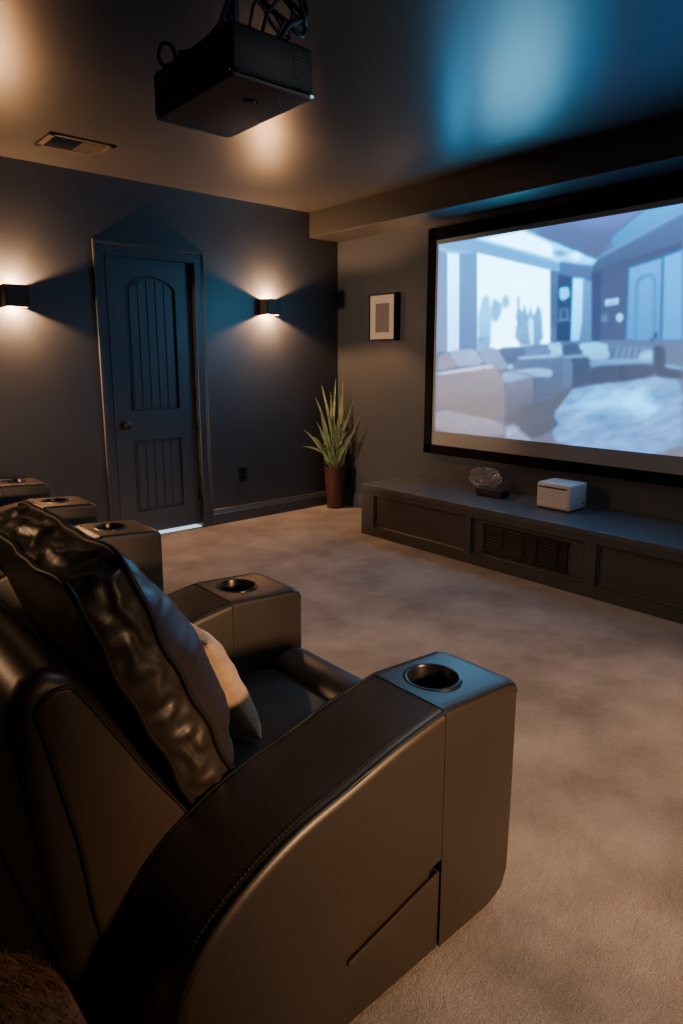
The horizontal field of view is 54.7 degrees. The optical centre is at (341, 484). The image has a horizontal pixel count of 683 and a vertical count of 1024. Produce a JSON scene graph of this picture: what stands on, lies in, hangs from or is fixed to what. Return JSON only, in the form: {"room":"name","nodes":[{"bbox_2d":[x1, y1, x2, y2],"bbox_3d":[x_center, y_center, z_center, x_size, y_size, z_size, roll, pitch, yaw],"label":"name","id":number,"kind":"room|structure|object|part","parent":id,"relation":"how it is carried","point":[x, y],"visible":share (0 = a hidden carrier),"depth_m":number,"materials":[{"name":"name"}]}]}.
{"room":"home theater","nodes":[
{"label":"home theater","id":0,"kind":"room"},
{"bbox_2d":[0,156,337,523],"bbox_3d":[-2.360,-0.665,3.765,6.284,2.405,0.120,-9,14,-40],"label":"wall","id":1,"kind":"structure","parent":0,"point":[266,372],"depth_m":4.54,"materials":[{"name":"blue paint"}]},
{"bbox_2d":[0,283,28,307],"bbox_3d":[-1.935,-1.118,3.905,0.128,0.127,0.105,-9,14,-40],"label":"wall sconce","id":2,"kind":"object","parent":1,"relation":"attached to","point":[11,295],"visible":1,"depth_m":3.87,"materials":[{"name":"black metal"}]},
{"bbox_2d":[91,238,214,533],"bbox_3d":[-1.314,-0.633,4.667,0.806,2.008,0.132,-9,14,-40],"label":"door","id":3,"kind":"structure","parent":1,"relation":"in","point":[151,301],"depth_m":4.66,"materials":[{"name":"grey paint"}]},
{"bbox_3d":[-1.474,-0.406,4.524,0.060,0.060,0.069,-9,14,-40],"label":"knob","id":4,"kind":"part","parent":3,"relation":"part of","materials":[{"name":"black plastic"}]},
{"bbox_3d":[-1.320,-0.984,4.615,0.318,0.870,0.009,-9,14,-40],"label":"raised panel","id":5,"kind":"part","parent":3,"relation":"part of","materials":[{"name":"grey paint"}]},
{"bbox_3d":[-1.314,-0.985,4.608,0.368,0.914,0.011,-9,14,-40],"label":"panel moulding","id":6,"kind":"part","parent":3,"relation":"part of","materials":[{"name":"grey paint"}]},
{"bbox_3d":[-1.320,-0.081,4.786,0.318,0.467,0.009,-9,14,-40],"label":"raised panel","id":7,"kind":"part","parent":3,"relation":"part of","materials":[{"name":"grey paint"}]},
{"bbox_3d":[-1.314,-0.079,4.780,0.366,0.508,0.011,-9,14,-40],"label":"panel moulding","id":8,"kind":"part","parent":3,"relation":"part of","materials":[{"name":"grey paint"}]},
{"bbox_2d":[239,466,246,481],"bbox_3d":[-0.772,-0.085,5.201,0.072,0.124,0.010,-9,14,-40],"label":"wall outlet","id":9,"kind":"object","parent":1,"relation":"attached to","point":[242,470],"visible":1,"depth_m":5.20,"materials":[{"name":"black plastic"}]},
{"bbox_2d":[259,299,280,315],"bbox_3d":[-0.549,-1.371,5.092,0.128,0.116,0.105,-9,14,-40],"label":"wall sconce","id":10,"kind":"object","parent":1,"relation":"attached to","point":[272,307],"visible":1,"depth_m":5.05,"materials":[{"name":"brown metal"}]},
{"bbox_2d":[214,491,326,524],"bbox_3d":[-0.511,0.173,5.479,1.255,0.120,0.016,-9,14,-40],"label":"baseboard","id":11,"kind":"structure","parent":1,"relation":"attached to","point":[270,507],"depth_m":5.40,"materials":[{"name":"grey paint"}]},
{"bbox_2d":[0,504,682,1023],"bbox_3d":[-0.502,0.961,1.913,6.284,0.100,6.121,-9,14,-40],"label":"floor","id":12,"kind":"structure","parent":0,"point":[583,924],"depth_m":2.18,"materials":[{"name":"carpet"}]},
{"bbox_2d":[0,855,61,977],"bbox_3d":[-1.702,1.055,0.611,2.572,0.200,5.550,-9,14,-40],"label":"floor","id":13,"kind":"structure","parent":12,"relation":"on","point":[19,932],"depth_m":1.25,"materials":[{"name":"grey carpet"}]},
{"bbox_2d":[0,947,86,1023],"bbox_3d":[-0.460,1.004,0.226,1.186,0.042,1.860,-9,14,-40],"label":"shaggy rug","id":14,"kind":"object","parent":13,"relation":"on","point":[32,991],"visible":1,"depth_m":1.09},
{"bbox_2d":[0,478,163,644],"bbox_3d":[-1.669,0.203,3.076,0.989,0.957,1.660,-9,14,-40],"label":"recliner","id":15,"kind":"object","parent":12,"relation":"on","point":[141,543],"visible":0.3,"depth_m":2.78,"materials":[{"name":"black leather"}]},
{"bbox_3d":[-2.186,0.294,3.589,0.608,0.546,0.245,-9,14,-40],"label":"armrest","id":16,"kind":"part","parent":15,"relation":"part of","materials":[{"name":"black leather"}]},
{"bbox_3d":[-1.719,0.394,3.064,0.608,0.546,0.255,-9,14,-40],"label":"armrest","id":17,"kind":"part","parent":15,"relation":"part of","materials":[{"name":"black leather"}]},
{"bbox_3d":[-1.261,0.491,2.551,0.608,0.546,0.265,-9,14,-40],"label":"armrest","id":18,"kind":"part","parent":15,"relation":"part of","materials":[{"name":"black leather"}]},
{"bbox_2d":[0,500,517,1023],"bbox_3d":[-0.306,0.492,1.545,0.989,0.957,1.018,-9,14,-40],"label":"recliner","id":19,"kind":"object","parent":12,"relation":"on","point":[172,864],"visible":1,"depth_m":1.15,"materials":[{"name":"black leather"}]},
{"bbox_3d":[-0.545,0.586,1.343,0.345,0.728,0.564,-9,14,-40],"label":"backrest","id":20,"kind":"part","parent":19,"relation":"part of","materials":[{"name":"black leather"}]},
{"bbox_3d":[-0.357,0.558,1.131,0.284,0.530,0.023,-9,14,-40],"label":"wing panel","id":21,"kind":"part","parent":19,"relation":"part of","materials":[{"name":"brown leather"}]},
{"bbox_2d":[0,505,233,807],"bbox_3d":[-0.477,0.331,1.355,0.337,0.552,0.586,-9,14,-40],"label":"cushion","id":22,"kind":"object","parent":19,"relation":"on","point":[147,709],"depth_m":1.12,"materials":[{"name":"black leather"}]},
{"bbox_3d":[-0.617,0.628,1.828,0.608,0.546,0.228,-9,14,-40],"label":"armrest","id":23,"kind":"part","parent":19,"relation":"part of","materials":[{"name":"black leather"}]},
{"bbox_2d":[191,623,261,739],"bbox_3d":[-0.344,0.455,1.620,0.171,0.282,0.310,-9,14,-40],"label":"throw pillow","id":24,"kind":"object","parent":19,"relation":"on","point":[244,718],"visible":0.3,"depth_m":1.53,"materials":[{"name":"beige fabric"}]},
{"bbox_3d":[-0.234,0.683,1.638,0.570,0.169,0.560,-9,14,-40],"label":"seat","id":25,"kind":"part","parent":19,"relation":"part of","materials":[{"name":"black leather"}]},
{"bbox_3d":[-0.094,0.739,1.240,0.608,0.546,0.218,-9,14,-40],"label":"armrest","id":26,"kind":"part","parent":19,"relation":"part of","materials":[{"name":"black leather"}]},
{"bbox_2d":[301,381,360,508],"bbox_3d":[-0.057,-0.351,5.592,0.520,1.108,0.298,2,11,13],"label":"potted plant","id":27,"kind":"object","parent":12,"relation":"on","point":[335,447],"visible":1,"depth_m":5.56,"materials":[{"name":"green plant"}]},
{"bbox_3d":[-0.055,0.014,5.668,0.192,0.362,0.192,-9,14,-40],"label":"pot","id":28,"kind":"part","parent":27,"relation":"part of","materials":[{"name":"brown ceramic"}]},
{"bbox_2d":[361,475,682,623],"bbox_3d":[1.693,0.419,3.512,0.578,0.370,4.049,-9,14,-40],"label":"media cabinet","id":29,"kind":"object","parent":12,"relation":"on","point":[625,559],"visible":1,"depth_m":3.78,"materials":[{"name":"grey paint"}]},
{"bbox_3d":[0.514,0.245,4.434,0.020,0.232,0.820,-9,14,-40],"label":"panel moulding","id":30,"kind":"part","parent":29,"relation":"part of","materials":[{"name":"grey paint"}]},
{"bbox_3d":[0.518,0.245,4.437,0.007,0.216,0.804,-9,14,-40],"label":"inset panel","id":31,"kind":"part","parent":29,"relation":"part of","materials":[{"name":"grey paint"}]},
{"bbox_2d":[361,475,682,555],"bbox_3d":[1.693,0.255,3.481,0.578,0.036,4.049,-9,14,-40],"label":"countertop","id":32,"kind":"structure","parent":29,"relation":"on","point":[656,533],"depth_m":3.85,"materials":[{"name":"black wood"}]},
{"bbox_2d":[476,486,508,498],"bbox_3d":[0.990,0.048,4.334,0.092,0.052,0.200,-9,14,-40],"label":"box","id":33,"kind":"object","parent":32,"relation":"on","point":[488,491],"visible":1,"depth_m":4.29,"materials":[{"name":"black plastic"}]},
{"bbox_2d":[468,467,501,487],"bbox_3d":[0.983,-0.046,4.527,0.143,0.165,0.265,-9,14,-40],"label":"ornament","id":34,"kind":"object","parent":33,"relation":"on","point":[479,476],"visible":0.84,"depth_m":4.46,"materials":[{"name":"brown stone"}]},
{"bbox_2d":[537,478,586,511],"bbox_3d":[1.329,0.059,3.988,0.192,0.160,0.226,-9,14,-40],"label":"appliance","id":35,"kind":"object","parent":32,"relation":"on","point":[554,493],"visible":1,"depth_m":3.92,"materials":[{"name":"white plastic"}]},
{"bbox_2d":[480,523,570,574],"bbox_3d":[1.052,0.363,3.830,0.016,0.178,0.591,-9,14,-40],"label":"vent","id":36,"kind":"object","parent":29,"relation":"attached to","point":[545,553],"depth_m":3.81,"materials":[{"name":"black plastic"}]},
{"bbox_3d":[1.060,0.361,3.821,0.020,0.232,0.752,-9,14,-40],"label":"panel moulding","id":37,"kind":"part","parent":29,"relation":"part of","materials":[{"name":"grey paint"}]},
{"bbox_3d":[1.064,0.361,3.824,0.007,0.216,0.736,-9,14,-40],"label":"inset panel","id":38,"kind":"part","parent":29,"relation":"part of","materials":[{"name":"grey paint"}]},
{"bbox_3d":[1.611,0.478,3.203,0.020,0.232,0.780,-9,14,-40],"label":"panel moulding","id":39,"kind":"part","parent":29,"relation":"part of","materials":[{"name":"grey paint"}]},
{"bbox_3d":[1.615,0.478,3.206,0.007,0.216,0.764,-9,14,-40],"label":"inset panel","id":40,"kind":"part","parent":29,"relation":"part of","materials":[{"name":"grey paint"}]},
{"bbox_2d":[0,0,682,212],"bbox_3d":[-0.502,-1.500,1.447,6.284,0.100,6.121,-9,14,-40],"label":"ceiling","id":41,"kind":"structure","parent":0,"point":[406,93],"depth_m":2.82,"materials":[{"name":"grey paint"}]},
{"bbox_2d":[35,131,116,157],"bbox_3d":[-1.448,-1.850,3.599,0.352,0.014,0.256,-9,14,-40],"label":"ceiling vent","id":42,"kind":"object","parent":41,"relation":"in","point":[53,140],"visible":1,"depth_m":3.58,"materials":[{"name":"grey metal"}]},
{"bbox_2d":[154,0,313,137],"bbox_3d":[-0.310,-1.349,2.003,0.358,0.417,0.477,-9,14,-40],"label":"ceiling projector","id":43,"kind":"object","parent":41,"relation":"hanging from","point":[240,77],"visible":1,"depth_m":1.90,"materials":[{"name":"black plastic"}]},
{"bbox_2d":[293,52,307,81],"bbox_3d":[-0.119,-1.202,1.900,0.050,0.065,0.006,-9,14,-40],"label":"grille","id":44,"kind":"object","parent":43,"relation":"attached to","point":[300,59],"depth_m":1.90,"materials":[{"name":"black"}]},
{"bbox_2d":[309,114,682,241],"bbox_3d":[1.739,-1.698,3.271,0.302,0.191,5.721,-9,14,-40],"label":"soffit","id":45,"kind":"structure","parent":41,"relation":"attached to","point":[654,149],"depth_m":3.88,"materials":[{"name":"grey paint"}]},
{"bbox_2d":[338,173,682,520],"bbox_3d":[1.923,-0.628,3.570,0.100,2.405,5.821,-9,14,-40],"label":"wall","id":46,"kind":"structure","parent":0,"point":[384,381],"depth_m":5.13,"materials":[{"name":"grey paint"}]},
{"bbox_2d":[343,490,361,507],"bbox_3d":[0.265,0.159,5.557,0.016,0.120,0.919,-9,14,-40],"label":"baseboard","id":47,"kind":"structure","parent":46,"relation":"attached to","point":[350,498],"depth_m":5.74,"materials":[{"name":"grey paint"}]},
{"bbox_2d":[368,292,399,340],"bbox_3d":[0.332,-1.312,5.167,0.060,0.356,0.288,-9,14,-40],"label":"picture frame","id":48,"kind":"object","parent":46,"relation":"attached to","point":[384,308],"visible":1,"depth_m":5.13,"materials":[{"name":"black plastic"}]},
{"bbox_2d":[375,303,388,332],"bbox_3d":[0.318,-1.304,5.152,0.003,0.220,0.150,-9,14,-40],"label":"print","id":49,"kind":"object","parent":48,"relation":"attached to","point":[381,309],"depth_m":5.15},
{"bbox_2d":[423,180,682,487],"bbox_3d":[1.479,-0.861,3.930,0.045,1.606,2.560,-9,14,-40],"label":"projection screen","id":50,"kind":"object","parent":46,"relation":"attached to","point":[554,333],"visible":1,"depth_m":4.04,"materials":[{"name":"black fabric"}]}
]}

